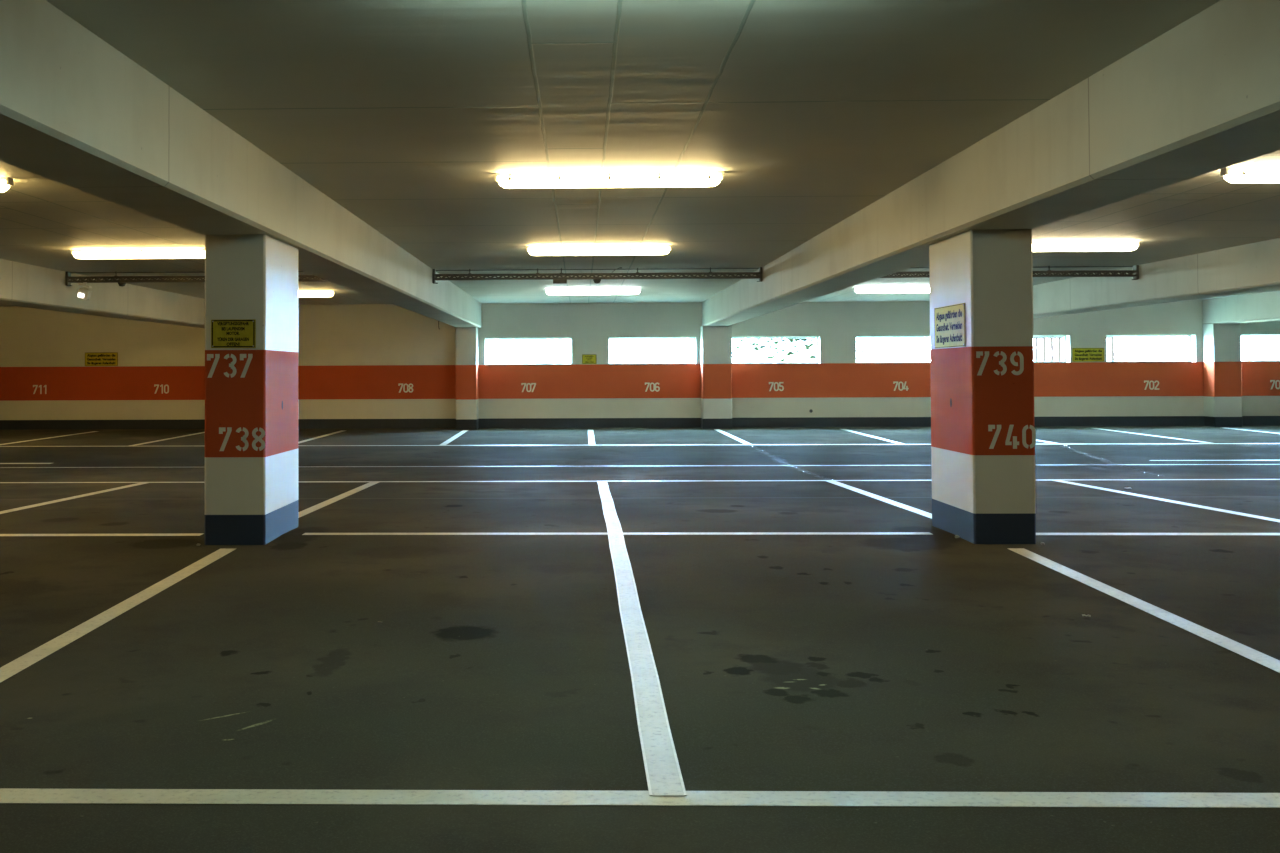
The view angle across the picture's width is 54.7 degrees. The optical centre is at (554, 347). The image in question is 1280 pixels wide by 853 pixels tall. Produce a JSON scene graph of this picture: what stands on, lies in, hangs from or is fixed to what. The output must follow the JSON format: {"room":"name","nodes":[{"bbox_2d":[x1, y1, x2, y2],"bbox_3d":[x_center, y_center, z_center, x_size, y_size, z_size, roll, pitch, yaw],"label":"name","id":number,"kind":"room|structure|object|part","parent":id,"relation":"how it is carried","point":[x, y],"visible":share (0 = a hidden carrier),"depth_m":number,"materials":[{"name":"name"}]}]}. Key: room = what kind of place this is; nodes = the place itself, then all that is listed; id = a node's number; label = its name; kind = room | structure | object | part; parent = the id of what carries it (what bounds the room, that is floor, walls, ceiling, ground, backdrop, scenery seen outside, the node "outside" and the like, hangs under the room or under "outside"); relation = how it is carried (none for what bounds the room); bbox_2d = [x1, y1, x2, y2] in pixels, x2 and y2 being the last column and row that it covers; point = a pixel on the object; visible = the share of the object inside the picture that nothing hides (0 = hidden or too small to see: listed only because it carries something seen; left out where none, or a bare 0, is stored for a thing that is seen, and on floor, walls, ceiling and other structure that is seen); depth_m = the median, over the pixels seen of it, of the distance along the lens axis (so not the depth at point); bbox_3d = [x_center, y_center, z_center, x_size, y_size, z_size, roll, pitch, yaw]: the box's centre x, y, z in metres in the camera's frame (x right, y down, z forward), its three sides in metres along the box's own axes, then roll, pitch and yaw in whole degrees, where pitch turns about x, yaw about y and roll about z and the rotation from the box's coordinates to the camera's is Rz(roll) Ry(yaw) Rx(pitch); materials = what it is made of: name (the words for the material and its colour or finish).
{"room":"parking garage","nodes":[
{"label":"parking garage","id":0,"kind":"room"},
{"bbox_2d":[0,426,1279,852],"bbox_3d":[2.151,1.471,6.601,34.600,0.472,37.350,0,-1,1],"label":"floor","id":1,"kind":"structure","parent":0,"point":[938,661],"depth_m":5.24,"materials":[{"name":"concrete"}]},
{"bbox_2d":[0,463,50,463],"bbox_3d":[-8.378,1.605,17.058,2.890,0.003,0.150,0,-1,1],"label":"lane arrow","id":2,"kind":"object","parent":1,"relation":"on","point":[0,463],"visible":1,"depth_m":17.01,"materials":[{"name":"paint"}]},
{"bbox_2d":[0,431,97,444],"bbox_3d":[-9.207,1.644,22.363,0.110,0.056,4.135,0,-1,4],"label":"parking line","id":3,"kind":"object","parent":1,"relation":"on","point":[92,431],"depth_m":22.29,"materials":[{"name":"paint"}]},
{"bbox_2d":[0,482,150,513],"bbox_3d":[-4.527,1.390,11.051,0.108,0.080,4.950,0,-1,1],"label":"parking line","id":4,"kind":"object","parent":1,"relation":"on","point":[141,483],"depth_m":11.48,"materials":[{"name":"paint"}]},
{"bbox_2d":[0,533,203,535],"bbox_3d":[-5.621,1.306,8.560,6.375,0.003,0.105,0,-1,1],"label":"parking line","id":5,"kind":"object","parent":1,"relation":"on","point":[180,534],"depth_m":8.52,"materials":[{"name":"paint"}]},
{"bbox_2d":[0,549,234,682],"bbox_3d":[-2.128,1.275,5.718,0.104,0.068,4.330,0,-1,1],"label":"parking line","id":6,"kind":"object","parent":1,"relation":"on","point":[17,665],"depth_m":5.78,"materials":[{"name":"paint"}]},
{"bbox_2d":[129,432,204,445],"bbox_3d":[-6.873,1.633,22.312,0.110,0.056,4.132,0,-1,3],"label":"parking line","id":7,"kind":"object","parent":1,"relation":"on","point":[201,432],"depth_m":21.87,"materials":[{"name":"paint"}]},
{"bbox_2d":[205,234,297,544],"bbox_3d":[-2.081,0.286,8.560,0.403,2.040,0.968,0,-1,1],"label":"concrete column","id":8,"kind":"structure","parent":1,"relation":"on","point":[251,394],"depth_m":8.09,"materials":[{"name":"white paint"}]},
{"bbox_2d":[211,319,255,347],"bbox_3d":[-2.098,-0.091,8.068,0.290,0.186,0.019,0,-1,1],"label":"warning sign","id":9,"kind":"object","parent":8,"relation":"attached to","point":[230,333],"visible":1,"depth_m":8.06,"materials":[{"name":"metal"}]},
{"bbox_2d":[298,430,346,443],"bbox_3d":[-4.258,1.621,22.255,0.110,0.056,4.132,0,-1,3],"label":"parking line","id":10,"kind":"object","parent":1,"relation":"on","point":[341,430],"depth_m":22.50,"materials":[{"name":"paint"}]},
{"bbox_2d":[298,482,378,517],"bbox_3d":[-2.004,1.388,11.271,0.113,0.071,4.400,0,-1,1],"label":"parking line","id":11,"kind":"object","parent":1,"relation":"on","point":[332,500],"depth_m":11.26,"materials":[{"name":"paint"}]},
{"bbox_2d":[440,430,467,444],"bbox_3d":[-1.780,1.610,22.201,0.115,0.056,4.130,0,-1,1],"label":"parking line","id":12,"kind":"object","parent":1,"relation":"on","point":[446,442],"depth_m":22.05,"materials":[{"name":"paint"}]},
{"bbox_2d":[455,327,478,428],"bbox_3d":[-1.750,0.621,24.808,0.420,2.046,0.443,0,-1,1],"label":"wall pillar","id":13,"kind":"structure","parent":1,"relation":"on","point":[466,337],"depth_m":24.59,"materials":[{"name":"paint"}]},
{"bbox_2d":[588,430,594,444],"bbox_3d":[0.667,1.598,22.148,0.117,0.056,4.130,0,-1,1],"label":"parking line","id":14,"kind":"object","parent":1,"relation":"on","point":[591,440],"depth_m":21.76,"materials":[{"name":"paint"}]},
{"bbox_2d":[302,532,930,534],"bbox_3d":[0.421,1.279,8.479,4.310,0.002,0.105,0,-1,2],"label":"parking line","id":15,"kind":"object","parent":1,"relation":"on","point":[673,533],"depth_m":8.47,"materials":[{"name":"paint"}]},
{"bbox_2d":[0,788,1279,807],"bbox_3d":[0.581,1.253,3.428,15.000,0.003,0.122,0,-1,1],"label":"parking line","id":16,"kind":"object","parent":1,"relation":"on","point":[7,795],"depth_m":3.43,"materials":[{"name":"paint"}]},
{"bbox_2d":[0,479,1279,482],"bbox_3d":[0.551,1.460,13.484,27.500,0.005,0.120,0,-1,1],"label":"parking line","id":17,"kind":"object","parent":1,"relation":"on","point":[1059,479],"depth_m":13.48,"materials":[{"name":"paint"}]},
{"bbox_2d":[0,464,1279,467],"bbox_3d":[2.361,1.552,16.204,33.900,0.001,0.090,0,-1,1],"label":"channel","id":18,"kind":"object","parent":1,"relation":"on","point":[1086,464],"visible":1,"depth_m":16.22,"materials":[{"name":"metal"}]},
{"bbox_2d":[0,443,1279,446],"bbox_3d":[2.444,1.577,19.998,33.001,0.006,0.120,0,-1,2],"label":"parking line","id":19,"kind":"object","parent":1,"relation":"on","point":[1143,443],"depth_m":20.03,"materials":[{"name":"paint"}]},
{"bbox_2d":[597,481,686,795],"bbox_3d":[0.421,1.315,8.465,0.120,0.082,10.045,0,-1,1],"label":"parking line","id":20,"kind":"object","parent":1,"relation":"on","point":[662,768],"depth_m":4.67,"materials":[{"name":"paint"}]},
{"bbox_2d":[700,326,731,428],"bbox_3d":[3.245,0.598,24.699,0.579,2.046,0.443,0,-1,1],"label":"wall pillar","id":21,"kind":"structure","parent":1,"relation":"on","point":[715,341],"depth_m":24.48,"materials":[{"name":"paint"}]},
{"bbox_2d":[714,429,749,443],"bbox_3d":[3.175,1.587,22.093,0.110,0.056,4.131,0,-1,0],"label":"parking line","id":22,"kind":"object","parent":1,"relation":"on","point":[718,430],"depth_m":21.98,"materials":[{"name":"paint"}]},
{"bbox_2d":[842,429,903,443],"bbox_3d":[5.634,1.575,22.039,0.110,0.056,4.131,0,-1,0],"label":"parking line","id":23,"kind":"object","parent":1,"relation":"on","point":[842,429],"depth_m":21.82,"materials":[{"name":"paint"}]},
{"bbox_2d":[827,481,931,518],"bbox_3d":[2.955,1.365,11.162,0.105,0.071,4.400,0,-1,1],"label":"parking line","id":24,"kind":"object","parent":1,"relation":"on","point":[883,499],"depth_m":10.94,"materials":[{"name":"paint"}]},
{"bbox_2d":[929,229,1035,543],"bbox_3d":[2.916,0.263,8.451,0.404,2.040,0.968,0,-1,1],"label":"concrete column","id":25,"kind":"structure","parent":1,"relation":"on","point":[983,432],"depth_m":7.98,"materials":[{"name":"white paint"}]},
{"bbox_2d":[934,303,965,348],"bbox_3d":[2.708,-0.144,8.453,0.009,0.288,0.690,0,-1,1],"label":"warning sign","id":26,"kind":"object","parent":25,"relation":"attached to","point":[949,321],"visible":1,"depth_m":8.42,"materials":[{"name":"metal"}]},
{"bbox_2d":[1007,548,1279,672],"bbox_3d":[2.854,1.251,5.595,0.109,0.068,4.300,0,-1,1],"label":"parking line","id":27,"kind":"object","parent":1,"relation":"on","point":[1272,663],"depth_m":5.78,"materials":[{"name":"paint"}]},
{"bbox_2d":[1094,428,1209,442],"bbox_3d":[10.543,1.552,21.932,0.110,0.056,4.134,0,-1,-1],"label":"parking line","id":28,"kind":"object","parent":1,"relation":"on","point":[1094,428],"depth_m":21.75,"materials":[{"name":"paint"}]},
{"bbox_2d":[1036,533,1279,534],"bbox_3d":[6.437,1.250,8.260,6.501,0.004,0.105,0,-1,2],"label":"parking line","id":29,"kind":"object","parent":1,"relation":"on","point":[1036,533],"depth_m":8.34,"materials":[{"name":"paint"}]},
{"bbox_2d":[1052,480,1279,521],"bbox_3d":[5.387,1.344,10.845,0.105,0.080,5.030,0,-1,1],"label":"parking line","id":30,"kind":"object","parent":1,"relation":"on","point":[1095,487],"depth_m":10.63,"materials":[{"name":"paint"}]},
{"bbox_2d":[1150,460,1279,460],"bbox_3d":[9.822,1.520,16.642,3.500,0.004,0.170,0,-1,2],"label":"lane arrow","id":31,"kind":"object","parent":1,"relation":"on","point":[1150,460],"visible":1,"depth_m":16.64,"materials":[{"name":"paint"}]},
{"bbox_2d":[1202,323,1241,426],"bbox_3d":[13.266,0.551,24.481,0.539,2.046,0.443,0,-1,1],"label":"wall pillar","id":32,"kind":"structure","parent":1,"relation":"on","point":[1222,371],"depth_m":24.27,"materials":[{"name":"paint"}]},
{"bbox_2d":[1227,428,1279,433],"bbox_3d":[13.042,1.541,21.878,0.110,0.056,4.135,0,-1,-2],"label":"parking line","id":33,"kind":"object","parent":1,"relation":"on","point":[1227,428],"depth_m":23.03,"materials":[{"name":"paint"}]},
{"bbox_2d":[0,0,1279,305],"bbox_3d":[2.135,-1.464,6.506,34.600,0.350,37.640,0,-1,1],"label":"ceiling","id":34,"kind":"structure","parent":0,"point":[404,114],"depth_m":6.88,"materials":[{"name":"paint"}]},
{"bbox_2d":[0,177,12,191],"bbox_3d":[-4.699,-1.162,8.851,1.612,0.100,0.152,0,-1,1],"label":"ceiling lamp","id":35,"kind":"object","parent":34,"relation":"attached to","point":[5,182],"visible":1,"depth_m":8.80,"materials":[{"name":"plastic"}]},
{"bbox_2d":[0,180,9,191],"bbox_3d":[-4.699,-1.151,8.850,1.580,0.078,0.144,0,-1,1],"label":"diffuser","id":36,"kind":"object","parent":35,"relation":"attached to","point":[4,184],"depth_m":8.80,"materials":[{"name":"white plastic"}]},
{"bbox_2d":[0,259,204,327],"bbox_3d":[-7.143,-0.998,6.681,0.495,0.494,36.982,0,-1,1],"label":"concrete beam","id":37,"kind":"structure","parent":34,"relation":"attached to","point":[21,284],"depth_m":17.92,"materials":[{"name":"paint"}]},
{"bbox_2d":[71,249,204,258],"bbox_3d":[-4.643,-1.058,13.929,1.612,0.100,0.152,0,-1,1],"label":"ceiling lamp","id":38,"kind":"object","parent":34,"relation":"attached to","point":[96,253],"visible":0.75,"depth_m":13.88,"materials":[{"name":"plastic"}]},
{"bbox_2d":[65,271,327,285],"bbox_3d":[-4.410,-0.951,16.849,4.515,0.196,0.150,0,-1,1],"label":"cable tray","id":39,"kind":"object","parent":34,"relation":"hanging from","point":[105,279],"visible":0.41,"depth_m":16.81,"materials":[{"name":"metal"}]},
{"bbox_2d":[77,282,91,299],"bbox_3d":[-6.404,-0.768,16.834,0.162,0.242,0.158,0,-1,1],"label":"spotlight","id":40,"kind":"object","parent":39,"relation":"hanging from","point":[83,293],"visible":1,"depth_m":16.77,"materials":[{"name":"white plastic"}]},
{"bbox_2d":[118,282,125,286],"bbox_3d":[-5.906,-0.862,16.854,0.110,0.056,0.110,0,-1,1],"label":"smoke detector","id":41,"kind":"object","parent":39,"relation":"attached to","point":[121,284],"visible":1,"depth_m":16.81,"materials":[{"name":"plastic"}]},
{"bbox_3d":[-4.407,-1.037,16.910,4.490,0.010,0.030,0,-1,1],"label":"rail","id":42,"kind":"part","parent":39,"relation":"part of","materials":[{"name":"metal"}]},
{"bbox_2d":[0,0,481,327],"bbox_3d":[-2.119,-1.021,6.571,0.496,0.494,36.982,0,-1,1],"label":"concrete beam","id":43,"kind":"structure","parent":34,"relation":"attached to","point":[77,112],"depth_m":6.08,"materials":[{"name":"paint"}]},
{"bbox_2d":[298,291,334,296],"bbox_3d":[-4.547,-0.913,21.027,1.612,0.100,0.152,0,-1,1],"label":"ceiling lamp","id":44,"kind":"object","parent":34,"relation":"attached to","point":[300,293],"visible":0.52,"depth_m":20.97,"materials":[{"name":"plastic"}]},
{"bbox_2d":[545,288,640,294],"bbox_3d":[0.652,-0.941,20.714,1.612,0.100,0.152,0,-1,1],"label":"ceiling lamp","id":45,"kind":"object","parent":34,"relation":"attached to","point":[586,291],"visible":1,"depth_m":20.66,"materials":[{"name":"plastic"}]},
{"bbox_2d":[546,290,639,294],"bbox_3d":[0.652,-0.930,20.714,1.580,0.078,0.144,0,-1,1],"label":"diffuser","id":46,"kind":"object","parent":45,"relation":"attached to","point":[550,292],"depth_m":20.66,"materials":[{"name":"white plastic"}]},
{"bbox_2d":[432,267,761,283],"bbox_3d":[0.578,-0.976,16.690,4.445,0.196,0.150,0,-1,1],"label":"cable tray","id":47,"kind":"object","parent":34,"relation":"hanging from","point":[698,275],"visible":1,"depth_m":16.63,"materials":[{"name":"metal"}]},
{"bbox_2d":[553,279,566,283],"bbox_3d":[0.079,-0.893,16.670,0.184,0.052,0.098,0,-1,1],"label":"junction box","id":48,"kind":"object","parent":47,"relation":"hanging from","point":[555,281],"visible":1,"depth_m":16.63,"materials":[{"name":"metal"}]},
{"bbox_3d":[0.078,-0.893,16.625,0.170,0.038,0.009,0,-1,1],"label":"plate","id":49,"kind":"part","parent":48,"relation":"part of","materials":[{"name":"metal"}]},
{"bbox_2d":[593,279,600,283],"bbox_3d":[0.581,-0.894,16.663,0.110,0.056,0.110,0,-1,1],"label":"smoke detector","id":50,"kind":"object","parent":47,"relation":"attached to","point":[596,281],"visible":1,"depth_m":16.63,"materials":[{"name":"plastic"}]},
{"bbox_3d":[0.580,-1.061,16.751,4.420,0.010,0.030,0,-1,1],"label":"rail","id":51,"kind":"part","parent":47,"relation":"part of","materials":[{"name":"metal"}]},
{"bbox_2d":[526,245,671,255],"bbox_3d":[0.500,-1.083,13.747,1.612,0.100,0.152,0,-1,1],"label":"ceiling lamp","id":52,"kind":"object","parent":34,"relation":"attached to","point":[618,249],"visible":1,"depth_m":13.70,"materials":[{"name":"plastic"}]},
{"bbox_2d":[495,171,723,187],"bbox_3d":[0.390,-1.186,8.720,1.612,0.100,0.152,0,-1,1],"label":"ceiling lamp","id":53,"kind":"object","parent":34,"relation":"attached to","point":[675,178],"visible":1,"depth_m":8.67,"materials":[{"name":"plastic"}]},
{"bbox_2d":[853,286,929,292],"bbox_3d":[5.810,-0.966,20.562,1.612,0.100,0.152,0,-1,1],"label":"ceiling lamp","id":54,"kind":"object","parent":34,"relation":"attached to","point":[909,289],"visible":0.66,"depth_m":20.52,"materials":[{"name":"plastic"}]},
{"bbox_2d":[855,288,929,292],"bbox_3d":[5.810,-0.955,20.561,1.580,0.078,0.144,0,-1,1],"label":"diffuser","id":55,"kind":"object","parent":54,"relation":"attached to","point":[859,290],"depth_m":20.51,"materials":[{"name":"white plastic"}]},
{"bbox_2d":[702,0,1279,325],"bbox_3d":[2.833,-1.044,6.463,0.496,0.494,36.982,0,-1,1],"label":"concrete beam","id":56,"kind":"structure","parent":34,"relation":"attached to","point":[1202,96],"depth_m":6.11,"materials":[{"name":"paint"}]},
{"bbox_2d":[880,265,1138,279],"bbox_3d":[5.570,-0.998,16.631,4.520,0.196,0.150,0,-1,1],"label":"cable tray","id":57,"kind":"object","parent":34,"relation":"hanging from","point":[1134,273],"visible":0.37,"depth_m":16.53,"materials":[{"name":"metal"}]},
{"bbox_3d":[5.573,-1.083,16.693,4.495,0.010,0.030,0,-1,1],"label":"rail","id":58,"kind":"part","parent":57,"relation":"part of","materials":[{"name":"metal"}]},
{"bbox_2d":[1032,241,1139,251],"bbox_3d":[5.601,-1.109,13.536,1.612,0.100,0.152,0,-1,1],"label":"ceiling lamp","id":59,"kind":"object","parent":34,"relation":"attached to","point":[1093,245],"visible":0.64,"depth_m":13.48,"materials":[{"name":"plastic"}]},
{"bbox_2d":[1033,238,1279,318],"bbox_3d":[7.863,-1.068,6.354,0.495,0.494,36.982,0,-1,1],"label":"concrete beam","id":60,"kind":"structure","parent":34,"relation":"attached to","point":[1253,267],"depth_m":15.61,"materials":[{"name":"paint"}]},
{"bbox_2d":[1202,291,1279,323],"bbox_3d":[12.854,-1.091,6.245,0.500,0.494,36.982,0,-1,1],"label":"concrete beam","id":61,"kind":"structure","parent":34,"relation":"attached to","point":[1258,307],"depth_m":23.24,"materials":[{"name":"paint"}]},
{"bbox_2d":[1220,167,1279,182],"bbox_3d":[5.494,-1.210,8.618,1.612,0.100,0.152,0,-1,1],"label":"ceiling lamp","id":62,"kind":"object","parent":34,"relation":"attached to","point":[1231,174],"visible":1,"depth_m":8.59,"materials":[{"name":"plastic"}]},
{"bbox_2d":[0,300,1279,419],"bbox_3d":[2.550,0.463,25.090,34.600,2.744,0.312,0,-1,1],"label":"wall","id":63,"kind":"structure","parent":0,"point":[328,334],"depth_m":25.01,"materials":[{"name":"paint"}]},
{"bbox_2d":[85,352,117,365],"bbox_3d":[-9.252,0.238,25.197,0.682,0.282,0.011,0,-1,1],"label":"warning sign","id":64,"kind":"object","parent":63,"relation":"attached to","point":[91,358],"visible":1,"depth_m":25.19,"materials":[{"name":"metal"}]},
{"bbox_2d":[486,338,572,364],"bbox_3d":[-0.509,0.079,25.251,1.776,0.545,0.060,0,-1,1],"label":"window","id":65,"kind":"structure","parent":63,"relation":"in","point":[571,363],"depth_m":25.22,"materials":[{"name":"glass"}]},
{"bbox_2d":[582,354,596,363],"bbox_3d":[0.714,0.235,24.979,0.293,0.196,0.011,0,-1,1],"label":"warning sign","id":66,"kind":"object","parent":63,"relation":"attached to","point":[586,358],"visible":1,"depth_m":24.98,"materials":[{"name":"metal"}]},
{"bbox_2d":[0,361,1279,400],"bbox_3d":[2.547,0.677,24.941,34.000,0.688,0.006,0,-1,1],"label":"wall stripe","id":67,"kind":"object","parent":63,"relation":"attached to","point":[1051,379],"depth_m":24.96,"materials":[{"name":"red paint"}]},
{"bbox_2d":[0,416,1279,429],"bbox_3d":[2.551,1.540,24.922,34.000,0.240,0.008,0,-1,1],"label":"baseboard","id":68,"kind":"structure","parent":63,"relation":"attached to","point":[1085,420],"depth_m":24.95,"materials":[{"name":"paint"}]},
{"bbox_2d":[608,337,694,363],"bbox_3d":[1.990,0.068,25.196,1.776,0.545,0.060,0,-1,1],"label":"window","id":69,"kind":"structure","parent":63,"relation":"in","point":[693,338],"depth_m":25.17,"materials":[{"name":"glass"}]},
{"bbox_2d":[732,337,817,363],"bbox_3d":[4.489,0.056,25.142,1.776,0.545,0.060,0,-1,1],"label":"window","id":70,"kind":"structure","parent":63,"relation":"in","point":[732,337],"depth_m":25.11,"materials":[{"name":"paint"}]},
{"bbox_2d":[856,336,929,362],"bbox_3d":[6.989,0.044,25.087,1.776,0.545,0.060,0,-1,1],"label":"window","id":71,"kind":"structure","parent":63,"relation":"in","point":[867,336],"depth_m":25.06,"materials":[{"name":"paint"}]},
{"bbox_2d":[1033,336,1065,362],"bbox_3d":[9.488,0.033,25.033,1.776,0.545,0.060,0,-1,1],"label":"window","id":72,"kind":"structure","parent":63,"relation":"in","point":[1064,337],"depth_m":24.99,"materials":[{"name":"glass"}]},
{"bbox_2d":[1072,348,1103,361],"bbox_3d":[10.728,0.145,24.762,0.633,0.276,0.011,0,-1,1],"label":"warning sign","id":73,"kind":"object","parent":63,"relation":"attached to","point":[1078,354],"visible":1,"depth_m":24.76,"materials":[{"name":"metal"}]},
{"bbox_2d":[1106,335,1190,361],"bbox_3d":[11.987,0.021,24.978,1.776,0.545,0.060,0,-1,1],"label":"window","id":74,"kind":"structure","parent":63,"relation":"in","point":[1188,336],"depth_m":24.95,"materials":[{"name":"paint"}]},
{"bbox_2d":[1241,335,1279,361],"bbox_3d":[14.487,0.010,24.924,1.776,0.545,0.060,0,-1,1],"label":"window","id":75,"kind":"structure","parent":63,"relation":"in","point":[1241,335],"depth_m":24.90,"materials":[{"name":"paint"}]},
{"label":"outside","id":76,"kind":"structure","parent":0,"visible":0},
{"bbox_3d":[15.986,2.139,44.626,190.000,0.780,210.000,0,-1,1],"label":"ground","id":77,"kind":"structure","parent":76,"visible":0},
{"bbox_2d":[732,338,870,361],"bbox_3d":[6.766,-0.010,35.301,4.845,3.212,3.786,0,-1,1],"label":"tree","id":78,"kind":"object","parent":77,"relation":"on","point":[790,340],"visible":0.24,"depth_m":35.66,"materials":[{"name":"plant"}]},
{"bbox_2d":[1033,337,1114,360],"bbox_3d":[12.919,0.518,32.740,3.870,2.000,0.062,0,-1,1],"label":"fence","id":79,"kind":"object","parent":77,"relation":"on","point":[1035,338],"visible":0.02,"depth_m":32.71,"materials":[{"name":"metal"}]},
{"bbox_3d":[12.916,-0.262,32.772,3.800,0.060,0.030,0,-1,1],"label":"rail","id":80,"kind":"part","parent":79,"relation":"part of","materials":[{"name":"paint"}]}
]}

